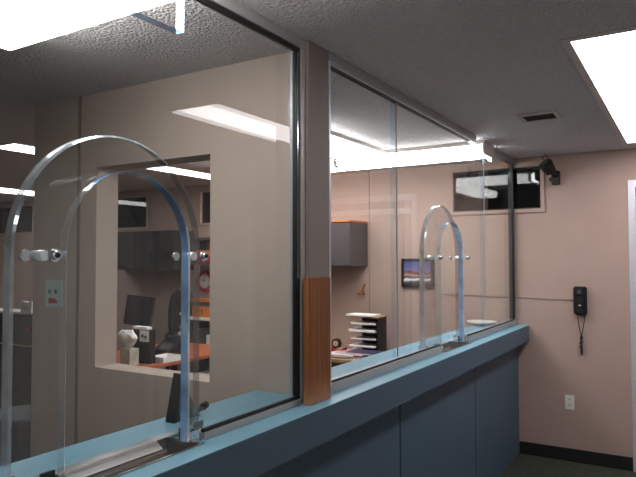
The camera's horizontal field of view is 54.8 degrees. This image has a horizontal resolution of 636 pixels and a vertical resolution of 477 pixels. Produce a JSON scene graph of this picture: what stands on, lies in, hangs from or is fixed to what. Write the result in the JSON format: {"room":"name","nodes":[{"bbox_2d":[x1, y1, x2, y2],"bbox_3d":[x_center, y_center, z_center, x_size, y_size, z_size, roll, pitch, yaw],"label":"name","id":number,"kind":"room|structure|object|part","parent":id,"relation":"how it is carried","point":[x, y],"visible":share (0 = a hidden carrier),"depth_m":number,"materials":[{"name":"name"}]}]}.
{"room":"public hall","nodes":[
{"label":"public hall","id":0,"kind":"room"},
{"bbox_2d":[30,52,289,457],"bbox_3d":[-0.773,0.479,2.948,1.759,2.450,0.135,-1,-2,31],"label":"wall","id":1,"kind":"structure","parent":0,"point":[235,117],"depth_m":2.88,"materials":[{"name":"beige paint"}]},
{"bbox_2d":[45,280,62,307],"bbox_3d":[-1.401,0.292,3.249,0.140,0.144,0.015,-1,-2,31],"label":"switch plate","id":2,"kind":"object","parent":1,"relation":"attached to","point":[53,288],"visible":1,"depth_m":3.25,"materials":[{"name":"teal"}]},
{"bbox_2d":[74,96,81,443],"bbox_3d":[-1.233,0.487,3.147,0.020,2.450,0.007,-1,-2,31],"label":"trim","id":3,"kind":"structure","parent":1,"relation":"attached to","point":[79,97],"depth_m":3.15,"materials":[{"name":"paint"}]},
{"bbox_2d":[0,0,635,202],"bbox_3d":[-2.521,-0.776,3.442,10.700,0.100,7.606,-1,-2,31],"label":"ceiling","id":4,"kind":"structure","parent":0,"point":[478,65],"depth_m":2.67,"materials":[{"name":"white"}]},
{"bbox_2d":[0,187,18,193],"bbox_3d":[-3.750,-0.580,7.418,0.579,0.007,0.478,-1,-2,31],"label":"recessed light","id":5,"kind":"object","parent":4,"relation":"in","point":[12,191],"depth_m":7.41,"materials":[{"name":"beige plastic"}]},
{"bbox_2d":[0,142,34,154],"bbox_3d":[-1.996,-0.667,5.025,0.315,0.007,1.250,-1,-2,31],"label":"recessed light","id":6,"kind":"object","parent":4,"relation":"in","point":[16,147],"visible":0.34,"depth_m":4.59,"materials":[{"name":"beige plastic"}]},
{"bbox_2d":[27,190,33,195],"bbox_3d":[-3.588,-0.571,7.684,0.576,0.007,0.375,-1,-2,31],"label":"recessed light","id":7,"kind":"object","parent":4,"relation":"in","point":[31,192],"depth_m":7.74,"materials":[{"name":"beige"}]},
{"bbox_2d":[0,0,175,50],"bbox_3d":[-0.639,-0.736,1.819,1.220,0.097,0.243,-1,-2,31],"label":"ceiling light","id":8,"kind":"object","parent":4,"relation":"attached to","point":[23,23],"visible":1,"depth_m":1.89,"materials":[{"name":"beige plastic"}]},
{"bbox_2d":[143,166,209,179],"bbox_3d":[-1.161,-0.631,6.111,0.290,0.007,1.245,-1,-2,31],"label":"recessed light","id":9,"kind":"object","parent":4,"relation":"in","point":[180,171],"visible":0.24,"depth_m":5.89,"materials":[{"name":"beige plastic"}]},
{"bbox_2d":[331,157,347,171],"bbox_3d":[-0.317,-0.612,5.419,1.220,0.097,0.271,-1,-2,31],"label":"ceiling light","id":10,"kind":"object","parent":4,"relation":"attached to","point":[334,168],"visible":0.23,"depth_m":5.03,"materials":[{"name":"beige"}]},
{"bbox_2d":[331,131,384,163],"bbox_3d":[0.089,-0.652,4.280,0.266,0.097,1.220,-1,-2,31],"label":"ceiling light","id":11,"kind":"object","parent":4,"relation":"attached to","point":[345,148],"visible":0.48,"depth_m":4.42,"materials":[{"name":"beige"}]},
{"bbox_2d":[335,140,493,170],"bbox_3d":[0.727,-0.636,4.784,1.215,0.097,0.271,-1,-2,31],"label":"ceiling light","id":12,"kind":"object","parent":4,"relation":"attached to","point":[462,151],"visible":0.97,"depth_m":4.61,"materials":[{"name":"beige plastic"}]},
{"bbox_2d":[516,110,562,122],"bbox_3d":[1.307,-0.718,3.624,0.225,0.015,0.195,-1,-2,31],"label":"ceiling vent","id":13,"kind":"object","parent":4,"relation":"in","point":[552,114],"visible":1,"depth_m":3.60,"materials":[{"name":"beige metal"}]},
{"bbox_2d":[559,26,635,108],"bbox_3d":[1.416,-0.751,2.809,0.370,0.007,1.255,-1,-2,31],"label":"recessed light","id":14,"kind":"object","parent":4,"relation":"in","point":[605,61],"visible":1,"depth_m":2.63,"materials":[{"name":"beige plastic"}]},
{"bbox_2d":[601,105,635,143],"bbox_3d":[2.068,-0.715,3.878,0.370,0.007,1.250,-1,-2,31],"label":"recessed light","id":15,"kind":"object","parent":4,"relation":"in","point":[622,119],"visible":1,"depth_m":3.76,"materials":[{"name":"beige plastic"}]},
{"bbox_2d":[0,148,635,457],"bbox_3d":[-0.578,0.606,6.579,10.700,2.450,0.150,-1,-2,31],"label":"wall","id":16,"kind":"structure","parent":0,"point":[581,237],"depth_m":5.08,"materials":[{"name":"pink paint"}]},
{"bbox_2d":[0,201,33,234],"bbox_3d":[-4.347,-0.284,8.837,0.910,0.460,0.060,-1,-2,31],"label":"window","id":17,"kind":"structure","parent":16,"relation":"in","point":[25,225],"depth_m":8.77,"materials":[{"name":"black glass"}]},
{"bbox_3d":[-4.337,-0.268,8.852,0.850,0.370,0.006,-1,-2,31],"label":"pane","id":18,"kind":"part","parent":17,"relation":"part of","materials":[{"name":"glass"}]},
{"bbox_2d":[118,191,148,230],"bbox_3d":[-2.378,-0.330,7.638,0.800,0.460,0.060,-1,-2,31],"label":"window","id":19,"kind":"structure","parent":16,"relation":"in","point":[133,212],"depth_m":7.58,"materials":[{"name":"black glass"}]},
{"bbox_3d":[-2.369,-0.314,7.653,0.740,0.370,0.006,-1,-2,31],"label":"pane","id":20,"kind":"part","parent":19,"relation":"part of","materials":[{"name":"glass"}]},
{"bbox_2d":[117,230,192,269],"bbox_3d":[-2.006,0.143,7.165,1.170,0.440,0.361,-1,-2,31],"label":"upper cabinet","id":21,"kind":"object","parent":16,"relation":"attached to","point":[137,250],"visible":0.7,"depth_m":6.90,"materials":[{"name":"black laminate"}]},
{"bbox_3d":[-2.341,0.144,7.176,0.581,0.432,0.019,-1,-2,31],"label":"door","id":22,"kind":"part","parent":21,"relation":"part of","materials":[{"name":"black"}]},
{"bbox_3d":[-1.842,0.133,6.872,0.581,0.432,0.019,-1,-2,31],"label":"door","id":23,"kind":"part","parent":21,"relation":"part of","materials":[{"name":"black"}]},
{"bbox_2d":[190,237,209,264],"bbox_3d":[-1.034,0.136,6.646,0.730,0.295,0.235,-1,-2,31],"label":"wall shelf","id":24,"kind":"object","parent":16,"relation":"attached to","point":[202,241],"visible":0.21,"depth_m":6.73,"materials":[{"name":"grey"}]},
{"bbox_2d":[198,186,209,225],"bbox_3d":[-1.004,-0.371,6.801,0.800,0.440,0.060,-1,-2,31],"label":"window","id":25,"kind":"structure","parent":16,"relation":"in","point":[206,190],"depth_m":6.97,"materials":[{"name":"pink glass"}]},
{"bbox_3d":[-0.995,-0.356,6.816,0.740,0.350,0.025,-1,-2,31],"label":"sash","id":26,"kind":"part","parent":25,"relation":"part of","materials":[{"name":"black"}]},
{"bbox_3d":[-0.994,-0.356,6.816,0.740,0.350,0.006,-1,-2,31],"label":"pane","id":27,"kind":"part","parent":25,"relation":"part of","materials":[{"name":"glass"}]},
{"bbox_2d":[199,271,209,291],"bbox_3d":[-1.268,0.481,6.892,0.242,0.242,0.040,-1,-2,31],"label":"wall clock","id":28,"kind":"object","parent":16,"relation":"attached to","point":[204,275],"visible":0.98,"depth_m":6.88,"materials":[{"name":"red plastic"}]},
{"bbox_2d":[331,220,367,265],"bbox_3d":[-0.127,0.058,6.022,1.199,0.423,0.361,-1,-2,31],"label":"upper cabinet","id":29,"kind":"object","parent":16,"relation":"attached to","point":[349,238],"visible":0.27,"depth_m":5.64,"materials":[{"name":"grey laminate"}]},
{"bbox_3d":[0.041,0.057,5.726,0.592,0.397,0.019,-1,-2,31],"label":"door","id":30,"kind":"part","parent":29,"relation":"part of","materials":[{"name":"grey laminate"}]},
{"bbox_3d":[-0.127,-0.144,6.029,1.199,0.018,0.361,-1,-2,31],"label":"trim","id":31,"kind":"part","parent":29,"relation":"part of","materials":[{"name":"orange wood"}]},
{"bbox_2d":[357,284,365,294],"bbox_3d":[0.416,0.490,5.861,0.083,0.103,0.045,-1,-2,31],"label":"wall hook","id":32,"kind":"object","parent":16,"relation":"attached to","point":[358,293],"visible":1,"depth_m":5.85,"materials":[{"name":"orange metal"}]},
{"bbox_2d":[368,171,369,312],"bbox_3d":[0.490,0.048,5.857,0.008,1.390,0.005,-1,-2,31],"label":"trim","id":33,"kind":"structure","parent":16,"relation":"attached to","point":[368,171],"depth_m":5.85,"materials":[{"name":"paint"}]},
{"bbox_2d":[401,259,434,287],"bbox_3d":[0.905,0.312,5.578,0.315,0.260,0.028,-1,-2,31],"label":"wall picture","id":34,"kind":"object","parent":16,"relation":"attached to","point":[409,267],"visible":0.87,"depth_m":5.58,"materials":[{"name":"multicoloured paper"}]},
{"bbox_2d":[447,294,502,296],"bbox_3d":[1.355,0.493,5.309,0.565,0.013,0.004,-1,-2,31],"label":"cable","id":35,"kind":"object","parent":16,"relation":"attached to","point":[447,294],"visible":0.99,"depth_m":5.29,"materials":[{"name":"paint"}]},
{"bbox_2d":[447,158,544,215],"bbox_3d":[1.513,-0.430,5.266,0.827,0.440,0.065,-1,-2,31],"label":"window","id":36,"kind":"structure","parent":16,"relation":"in","point":[529,185],"depth_m":5.27,"materials":[{"name":"pink glass"}]},
{"bbox_3d":[1.534,-0.415,5.276,0.742,0.350,0.006,-1,-2,31],"label":"pane","id":37,"kind":"part","parent":36,"relation":"part of","materials":[{"name":"glass"}]},
{"bbox_2d":[516,297,566,299],"bbox_3d":[1.846,0.491,5.009,0.449,0.012,0.004,-1,-2,31],"label":"cable","id":38,"kind":"object","parent":16,"relation":"attached to","point":[516,297],"visible":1,"depth_m":5.02,"materials":[{"name":"paint"}]},
{"bbox_2d":[539,155,559,184],"bbox_3d":[1.862,-0.553,4.933,0.213,0.232,0.114,2,-3,-39],"label":"security camera","id":39,"kind":"object","parent":16,"relation":"attached to","point":[547,166],"visible":1,"depth_m":4.89,"materials":[{"name":"black plastic"}]},
{"bbox_3d":[1.897,-0.504,4.946,0.054,0.075,0.117,0,-2,6],"label":"arm","id":40,"kind":"part","parent":39,"relation":"part of","materials":[{"name":"black plastic"}]},
{"bbox_2d":[565,395,574,409],"bbox_3d":[2.003,1.304,4.887,0.070,0.115,0.009,-1,-2,31],"label":"wall outlet","id":41,"kind":"object","parent":16,"relation":"attached to","point":[569,399],"visible":1,"depth_m":4.88,"materials":[{"name":"white plastic"}]},
{"bbox_2d":[520,441,632,470],"bbox_3d":[2.025,1.716,4.859,0.837,0.100,0.012,-1,-2,31],"label":"baseboard","id":42,"kind":"structure","parent":16,"relation":"attached to","point":[548,451],"depth_m":4.84,"materials":[{"name":"black rubber"}]},
{"bbox_2d":[573,286,586,354],"bbox_3d":[2.066,0.650,4.836,0.099,0.540,0.068,-1,-2,31],"label":"wall phone","id":43,"kind":"object","parent":16,"relation":"attached to","point":[579,293],"visible":1,"depth_m":4.83,"materials":[{"name":"black plastic"}]},
{"bbox_3d":[2.078,0.686,4.845,0.062,0.171,0.007,-1,-2,31],"label":"cord","id":44,"kind":"part","parent":43,"relation":"part of","materials":[{"name":"black plastic"}]},
{"bbox_2d":[628,180,635,471],"bbox_3d":[2.882,0.646,4.427,1.115,2.205,0.120,-1,-2,31],"label":"door frame","id":45,"kind":"structure","parent":16,"relation":"in","point":[631,183],"depth_m":4.66,"materials":[{"name":"silver metal"}]},
{"bbox_2d":[498,453,635,476],"bbox_3d":[-2.555,1.746,3.290,10.700,0.050,7.456,-1,-2,31],"label":"floor","id":46,"kind":"structure","parent":0,"point":[522,465],"depth_m":4.68,"materials":[{"name":"carpet"}]},
{"bbox_2d":[0,405,30,462],"bbox_3d":[-2.072,1.484,4.284,0.444,0.540,0.444,-1,-2,31],"label":"waste bin","id":47,"kind":"object","parent":46,"relation":"on","point":[21,415],"visible":0.26,"depth_m":4.11,"materials":[{"name":"grey"}]},
{"bbox_2d":[0,308,31,408],"bbox_3d":[-2.824,1.226,5.588,1.310,1.150,0.212,-1,-2,31],"label":"storage cabinet","id":48,"kind":"object","parent":46,"relation":"on","point":[22,321],"visible":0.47,"depth_m":5.33,"materials":[{"name":"black metal"}]},
{"bbox_2d":[20,301,31,312],"bbox_3d":[-2.493,0.592,5.367,0.170,0.100,0.132,-1,-2,31],"label":"box","id":49,"kind":"object","parent":48,"relation":"on","point":[26,307],"visible":0.61,"depth_m":5.31,"materials":[{"name":"white paper"}]},
{"bbox_2d":[116,343,209,370],"bbox_3d":[-1.484,1.423,5.574,0.925,0.750,1.450,-1,-2,31],"label":"desk","id":50,"kind":"object","parent":46,"relation":"on","point":[204,349],"visible":0.04,"depth_m":5.48,"materials":[{"name":"brown wood"}]},
{"bbox_2d":[118,330,138,364],"bbox_3d":[-1.534,0.884,4.997,0.186,0.286,0.104,-1,-2,31],"label":"tissue box","id":51,"kind":"object","parent":50,"relation":"on","point":[129,355],"visible":0.96,"depth_m":4.96,"materials":[{"name":"white paper"}]},
{"bbox_2d":[123,294,155,326],"bbox_3d":[-1.587,0.773,5.467,0.355,0.542,0.160,-1,-2,31],"label":"monitor","id":52,"kind":"object","parent":50,"relation":"on","point":[139,310],"visible":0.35,"depth_m":5.45,"materials":[{"name":"black plastic"}]},
{"bbox_2d":[129,328,155,363],"bbox_3d":[-1.471,0.894,5.121,0.260,0.275,0.070,-1,-2,31],"label":"computer tower","id":53,"kind":"object","parent":50,"relation":"on","point":[146,349],"visible":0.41,"depth_m":5.06,"materials":[{"name":"black plastic"}]},
{"bbox_2d":[133,326,151,329],"bbox_3d":[-1.466,0.745,5.125,0.170,0.022,0.057,-1,-2,31],"label":"paper stack","id":54,"kind":"object","parent":53,"relation":"on","point":[134,327],"visible":1,"depth_m":5.10,"materials":[{"name":"white paper"}]},
{"bbox_2d":[140,330,148,341],"bbox_3d":[-1.430,0.803,5.052,0.105,0.092,0.006,-1,-2,31],"label":"card","id":55,"kind":"object","parent":53,"relation":"attached to","point":[144,335],"visible":1,"depth_m":5.05,"materials":[{"name":"white paper"}]},
{"bbox_2d":[155,325,180,354],"bbox_3d":[-1.325,0.911,5.523,0.230,0.267,0.200,-1,-2,31],"label":"desk telephone","id":56,"kind":"object","parent":50,"relation":"on","point":[171,343],"visible":0.84,"depth_m":5.49,"materials":[{"name":"black plastic"}]},
{"bbox_2d":[155,353,180,362],"bbox_3d":[-1.292,1.010,5.190,0.178,0.047,0.219,-1,-2,31],"label":"desk tray","id":57,"kind":"object","parent":50,"relation":"on","point":[167,357],"visible":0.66,"depth_m":5.16,"materials":[{"name":"white plastic"}]},
{"bbox_3d":[-1.494,1.466,6.369,0.050,0.719,0.050,-1,-2,31],"label":"leg","id":58,"kind":"part","parent":50,"relation":"part of","materials":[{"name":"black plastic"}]},
{"bbox_2d":[165,286,192,369],"bbox_3d":[-1.659,1.183,6.830,0.470,1.314,0.402,-1,-2,31],"label":"office chair","id":59,"kind":"object","parent":46,"relation":"on","point":[174,308],"visible":0.3,"depth_m":6.63,"materials":[{"name":"black fabric"}]},
{"bbox_3d":[-1.497,0.803,6.745,0.050,0.470,0.380,-1,-2,31],"label":"backrest","id":60,"kind":"part","parent":59,"relation":"part of","materials":[{"name":"black fabric"}]},
{"bbox_2d":[190,317,209,374],"bbox_3d":[-1.090,1.343,6.604,0.650,0.980,0.275,-1,-2,31],"label":"bookcase","id":61,"kind":"object","parent":46,"relation":"on","point":[204,364],"visible":0.05,"depth_m":6.77,"materials":[{"name":"black"}]},
{"bbox_2d":[192,298,209,317],"bbox_3d":[-1.211,0.756,6.707,0.290,0.200,0.180,-1,-2,31],"label":"box","id":62,"kind":"object","parent":61,"relation":"on","point":[204,303],"visible":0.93,"depth_m":6.62,"materials":[{"name":"orange cardboard"}]},
{"bbox_3d":[-1.211,0.673,6.710,0.290,0.034,0.180,-1,-2,31],"label":"lid","id":63,"kind":"part","parent":62,"relation":"part of","materials":[{"name":"orange cardboard"}]},
{"bbox_2d":[199,327,209,343],"bbox_3d":[-1.221,1.061,6.697,0.120,0.170,0.180,-1,-2,31],"label":"file box","id":64,"kind":"object","parent":61,"relation":"on","point":[204,331],"visible":0.36,"depth_m":6.61,"materials":[{"name":"grey"}]},
{"bbox_3d":[-1.074,1.473,6.596,0.558,0.020,0.244,-1,-2,31],"label":"shelf","id":65,"kind":"part","parent":61,"relation":"part of","materials":[{"name":"white plastic"}]},
{"bbox_2d":[206,334,209,343],"bbox_3d":[-1.093,1.088,6.618,0.140,0.110,0.180,-1,-2,31],"label":"file box","id":66,"kind":"object","parent":61,"relation":"on","point":[208,335],"visible":0.1,"depth_m":6.57,"materials":[{"name":"white plastic"}]},
{"bbox_2d":[331,347,353,366],"bbox_3d":[0.031,1.424,5.701,1.420,0.750,0.645,-1,-2,31],"label":"desk","id":67,"kind":"object","parent":46,"relation":"on","point":[335,361],"visible":0.02,"depth_m":5.29,"materials":[{"name":"brown wood"}]},
{"bbox_3d":[0.154,1.322,5.908,1.280,0.469,0.020,-1,-2,31],"label":"modesty panel","id":68,"kind":"part","parent":67,"relation":"part of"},
{"bbox_2d":[331,338,346,351],"bbox_3d":[0.179,0.982,5.635,0.160,0.128,0.060,-1,-2,31],"label":"tape dispenser","id":69,"kind":"object","parent":67,"relation":"on","point":[336,343],"visible":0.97,"depth_m":5.62,"materials":[{"name":"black plastic"}]},
{"bbox_2d":[339,356,367,359],"bbox_3d":[0.354,1.029,5.304,0.280,0.010,0.210,-2,-3,38],"label":"magazine","id":70,"kind":"object","parent":67,"relation":"on","point":[367,356],"visible":0.29,"depth_m":5.23,"materials":[{"name":"white paper"}]},
{"bbox_2d":[332,355,368,358],"bbox_3d":[0.291,1.019,5.354,0.280,0.010,0.210,-1,-2,21],"label":"magazine","id":71,"kind":"object","parent":70,"relation":"on","point":[360,357],"visible":0.43,"depth_m":5.26,"materials":[{"name":"white paper"}]},
{"bbox_2d":[331,350,354,356],"bbox_3d":[0.234,1.009,5.378,0.280,0.010,0.210,-2,-2,35],"label":"magazine","id":72,"kind":"object","parent":71,"relation":"on","point":[332,352],"visible":0.43,"depth_m":5.30,"materials":[{"name":"white paper"}]},
{"bbox_2d":[335,349,364,355],"bbox_3d":[0.324,0.996,5.353,0.280,0.010,0.210,-2,-3,44],"label":"magazine","id":73,"kind":"object","parent":72,"relation":"on","point":[343,351],"visible":0.54,"depth_m":5.32,"materials":[{"name":"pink paper"}]},
{"bbox_2d":[345,349,383,354],"bbox_3d":[0.403,0.983,5.310,0.280,0.010,0.210,-1,-2,30],"label":"magazine","id":74,"kind":"object","parent":73,"relation":"on","point":[354,351],"visible":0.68,"depth_m":5.28,"materials":[{"name":"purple paper"}]},
{"bbox_2d":[347,315,386,355],"bbox_3d":[0.445,0.870,5.540,0.297,0.346,0.210,-1,-2,31],"label":"tray stack","id":75,"kind":"object","parent":67,"relation":"on","point":[381,327],"visible":0.62,"depth_m":5.50,"materials":[{"name":"black plastic"}]},
{"bbox_2d":[348,327,375,332],"bbox_3d":[0.429,0.825,5.531,0.265,0.020,0.185,-1,-2,31],"label":"paper stack","id":76,"kind":"object","parent":75,"relation":"in","point":[357,329],"visible":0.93,"depth_m":5.50,"materials":[{"name":"white paper"}]},
{"bbox_2d":[349,342,376,347],"bbox_3d":[0.432,0.960,5.525,0.260,0.013,0.185,-1,-2,31],"label":"paper stack","id":77,"kind":"object","parent":75,"relation":"in","point":[358,344],"visible":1,"depth_m":5.48,"materials":[{"name":"white paper"}]},
{"bbox_2d":[350,320,375,324],"bbox_3d":[0.438,0.760,5.534,0.250,0.018,0.175,-1,-2,31],"label":"paper stack","id":78,"kind":"object","parent":75,"relation":"in","point":[360,322],"visible":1,"depth_m":5.49,"materials":[{"name":"white paper"}]},
{"bbox_2d":[346,313,381,316],"bbox_3d":[0.411,0.688,5.532,0.275,0.016,0.170,-1,-2,31],"label":"paper stack","id":79,"kind":"object","parent":75,"relation":"on","point":[349,314],"visible":1,"depth_m":5.48,"materials":[{"name":"white paper"}]},
{"bbox_2d":[351,336,376,340],"bbox_3d":[0.441,0.896,5.528,0.245,0.009,0.175,-1,-2,31],"label":"paper stack","id":80,"kind":"object","parent":75,"relation":"in","point":[356,337],"visible":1,"depth_m":5.51,"materials":[{"name":"white paper"}]},
{"bbox_2d":[353,318,376,325],"bbox_3d":[0.462,0.743,5.541,0.240,0.063,0.180,-1,-2,31],"label":"tray","id":81,"kind":"object","parent":75,"relation":"on","point":[363,319],"depth_m":5.62,"materials":[{"name":"white plastic"}]},
{"bbox_2d":[356,333,376,340],"bbox_3d":[0.462,0.875,5.536,0.240,0.063,0.180,-1,-2,31],"label":"tray","id":82,"kind":"object","parent":75,"relation":"on","point":[363,334],"depth_m":5.62,"materials":[{"name":"white plastic"}]},
{"bbox_2d":[362,325,376,333],"bbox_3d":[0.462,0.809,5.538,0.240,0.063,0.180,-1,-2,31],"label":"tray","id":83,"kind":"object","parent":75,"relation":"on","point":[363,326],"depth_m":5.62,"materials":[{"name":"white plastic"}]},
{"bbox_2d":[362,340,376,348],"bbox_3d":[0.462,0.941,5.534,0.240,0.063,0.180,-1,-2,31],"label":"tray","id":84,"kind":"object","parent":75,"relation":"on","point":[363,341],"depth_m":5.61,"materials":[{"name":"white plastic"}]},
{"bbox_2d":[362,347,376,355],"bbox_3d":[0.462,1.007,5.531,0.240,0.063,0.180,-1,-2,31],"label":"tray","id":85,"kind":"object","parent":75,"relation":"on","point":[364,348],"depth_m":5.62,"materials":[{"name":"plastic"}]},
{"bbox_3d":[0.569,0.873,5.471,0.010,0.334,0.180,-1,-2,31],"label":"panel","id":86,"kind":"part","parent":75,"relation":"part of","materials":[{"name":"black plastic"}]},
{"bbox_2d":[257,346,519,476],"bbox_3d":[-0.398,1.203,1.992,0.295,0.935,7.454,-1,-2,31],"label":"counter base","id":87,"kind":"object","parent":46,"relation":"on","point":[467,425],"depth_m":3.52,"materials":[{"name":"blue laminate"}]},
{"bbox_2d":[11,323,528,476],"bbox_3d":[-0.368,0.675,1.991,0.398,0.130,7.454,-1,-2,31],"label":"countertop","id":88,"kind":"structure","parent":87,"relation":"on","point":[253,449],"depth_m":2.16,"materials":[{"name":"blue laminate"}]},
{"bbox_2d":[0,135,208,476],"bbox_3d":[-0.521,0.157,1.685,0.132,0.885,0.660,-1,-2,31],"label":"shield","id":89,"kind":"object","parent":88,"relation":"on","point":[53,255],"visible":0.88,"depth_m":1.47,"materials":[{"name":"clear plastic"}]},
{"bbox_2d":[55,437,204,476],"bbox_3d":[-0.533,0.616,1.641,0.172,0.041,0.496,-1,-2,31],"label":"tray","id":90,"kind":"object","parent":88,"relation":"in","point":[171,446],"visible":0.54,"depth_m":1.75,"materials":[{"name":"metal"}]},
{"bbox_2d":[58,441,162,476],"bbox_3d":[-0.561,0.610,1.690,0.030,0.023,0.335,-1,-2,31],"label":"paper form","id":91,"kind":"object","parent":90,"relation":"on","point":[94,467],"visible":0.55,"depth_m":1.68,"materials":[{"name":"white paper"}]},
{"bbox_3d":[-0.408,0.622,1.840,0.150,0.035,0.004,-1,-2,31],"label":"plate","id":92,"kind":"part","parent":90,"relation":"part of","materials":[{"name":"metal"}]},
{"bbox_2d":[64,0,304,464],"bbox_3d":[-1.104,-0.129,0.663,0.052,1.389,3.975,-1,-2,31],"label":"glass partition","id":93,"kind":"object","parent":88,"relation":"on","point":[233,10],"visible":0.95,"depth_m":2.23,"materials":[{"name":"clear glass"}]},
{"bbox_2d":[39,469,65,476],"bbox_3d":[-0.617,0.570,1.439,0.064,0.036,0.037,-1,-2,31],"label":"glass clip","id":94,"kind":"object","parent":93,"relation":"attached to","point":[51,473],"visible":1,"depth_m":1.45,"materials":[{"name":"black metal"}]},
{"bbox_3d":[-0.641,0.571,1.454,0.009,0.036,0.037,-1,-2,31],"label":"plate","id":95,"kind":"part","parent":94,"relation":"part of","materials":[{"name":"black plastic"}]},
{"bbox_2d":[179,428,202,442],"bbox_3d":[-0.379,0.583,1.830,0.064,0.036,0.037,-1,-2,31],"label":"glass clip","id":96,"kind":"object","parent":93,"relation":"attached to","point":[193,436],"visible":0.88,"depth_m":1.82,"materials":[{"name":"silver metal"}]},
{"bbox_3d":[-0.361,0.587,1.819,0.021,0.028,0.037,-1,-2,31],"label":"plate","id":97,"kind":"part","parent":96,"relation":"part of","materials":[{"name":"silver metal"}]},
{"bbox_3d":[-1.111,0.554,0.626,0.052,0.021,3.945,-1,-2,31],"label":"rail","id":98,"kind":"part","parent":93,"relation":"part of","materials":[{"name":"metal"}]},
{"bbox_3d":[-1.105,-0.803,0.686,0.052,0.040,3.975,-1,-2,31],"label":"rail","id":99,"kind":"part","parent":93,"relation":"part of","materials":[{"name":"metal"}]},
{"bbox_3d":[-0.077,-0.052,2.346,0.052,1.348,0.030,-1,-2,31],"label":"rail","id":100,"kind":"part","parent":93,"relation":"part of","materials":[{"name":"metal"}]},
{"bbox_2d":[165,373,208,423],"bbox_3d":[-0.445,0.536,2.119,0.040,0.158,0.184,-1,-2,31],"label":"sign holder","id":101,"kind":"object","parent":88,"relation":"on","point":[173,411],"visible":0.73,"depth_m":2.06,"materials":[{"name":"black plastic"}]},
{"bbox_3d":[-0.481,0.534,2.059,0.040,0.158,0.045,-1,-2,31],"label":"slanted panel","id":102,"kind":"part","parent":101,"relation":"part of","materials":[{"name":"black plastic"}]},
{"bbox_3d":[-0.414,0.597,2.167,0.026,0.037,0.066,-1,-2,31],"label":"knob","id":103,"kind":"part","parent":101,"relation":"part of","materials":[{"name":"black plastic"}]},
{"bbox_2d":[305,40,328,277],"bbox_3d":[-0.028,-0.070,2.427,0.075,1.389,0.155,-1,-2,31],"label":"column","id":104,"kind":"structure","parent":88,"relation":"on","point":[316,57],"depth_m":2.40,"materials":[{"name":"paint"}]},
{"bbox_2d":[303,277,330,405],"bbox_3d":[-0.003,0.386,2.349,0.029,0.472,0.156,-1,-2,31],"label":"post","id":105,"kind":"object","parent":88,"relation":"on","point":[316,290],"visible":1,"depth_m":2.32,"materials":[{"name":"brown wood"}]},
{"bbox_2d":[328,51,516,392],"bbox_3d":[0.825,-0.023,3.825,0.075,1.389,3.120,-1,-2,31],"label":"glass partition","id":106,"kind":"object","parent":88,"relation":"on","point":[341,67],"visible":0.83,"depth_m":3.21,"materials":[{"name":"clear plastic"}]},
{"bbox_3d":[0.018,-0.064,2.501,0.075,1.322,0.016,-1,-2,31],"label":"rail","id":107,"kind":"part","parent":106,"relation":"part of","materials":[{"name":"silver metal"}]},
{"bbox_3d":[0.197,-0.062,2.812,0.032,1.304,0.702,-1,-2,31],"label":"clear panel","id":108,"kind":"part","parent":106,"relation":"part of","materials":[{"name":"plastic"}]},
{"bbox_3d":[0.829,-0.694,3.846,0.064,0.047,3.118,-1,-2,31],"label":"rail","id":109,"kind":"part","parent":106,"relation":"part of","materials":[{"name":"metal"}]},
{"bbox_3d":[0.827,0.652,3.803,0.052,0.038,3.118,-1,-2,31],"label":"rail","id":110,"kind":"part","parent":106,"relation":"part of","materials":[{"name":"metal"}]},
{"bbox_3d":[0.781,-0.008,3.769,0.032,1.348,1.526,-1,-2,31],"label":"clear panel","id":111,"kind":"part","parent":106,"relation":"part of","materials":[{"name":"glass"}]},
{"bbox_2d":[418,205,469,349],"bbox_3d":[0.818,0.231,3.882,0.132,0.885,0.660,-1,-2,31],"label":"shield","id":112,"kind":"object","parent":106,"relation":"attached to","point":[430,212],"visible":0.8,"depth_m":3.66,"materials":[{"name":"clear plastic"}]},
{"bbox_3d":[1.395,0.004,4.777,0.032,1.304,0.822,-1,-2,31],"label":"clear panel","id":113,"kind":"part","parent":106,"relation":"part of","materials":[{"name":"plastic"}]},
{"bbox_3d":[1.618,0.021,5.136,0.042,1.293,0.021,-1,-2,31],"label":"post","id":114,"kind":"part","parent":106,"relation":"part of","materials":[{"name":"black"}]},
{"bbox_2d":[440,341,471,351],"bbox_3d":[0.798,0.689,3.824,0.172,0.041,0.494,-1,-2,31],"label":"tray","id":115,"kind":"object","parent":88,"relation":"on","point":[451,345],"visible":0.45,"depth_m":4.00,"materials":[{"name":"metal"}]},
{"bbox_3d":[0.923,0.695,4.023,0.150,0.035,0.004,-1,-2,31],"label":"plate","id":116,"kind":"part","parent":115,"relation":"part of","materials":[{"name":"metal"}]},
{"bbox_2d":[467,320,497,325],"bbox_3d":[1.356,0.699,5.079,0.250,0.030,0.250,-1,-2,31],"label":"shallow dish","id":117,"kind":"object","parent":88,"relation":"on","point":[473,322],"visible":0.95,"depth_m":5.05,"materials":[{"name":"white ceramic"}]},
{"bbox_3d":[0.079,1.218,2.508,0.018,0.931,1.220,-1,-2,31],"label":"panel","id":118,"kind":"part","parent":87,"relation":"part of","materials":[{"name":"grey laminate"}]},
{"bbox_3d":[0.719,1.254,3.558,0.018,0.931,1.217,-1,-2,31],"label":"panel","id":119,"kind":"part","parent":87,"relation":"part of","materials":[{"name":"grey laminate"}]},
{"bbox_3d":[1.350,1.288,4.591,0.018,0.931,1.181,-1,-2,31],"label":"panel","id":120,"kind":"part","parent":87,"relation":"part of","materials":[{"name":"grey laminate"}]}
]}

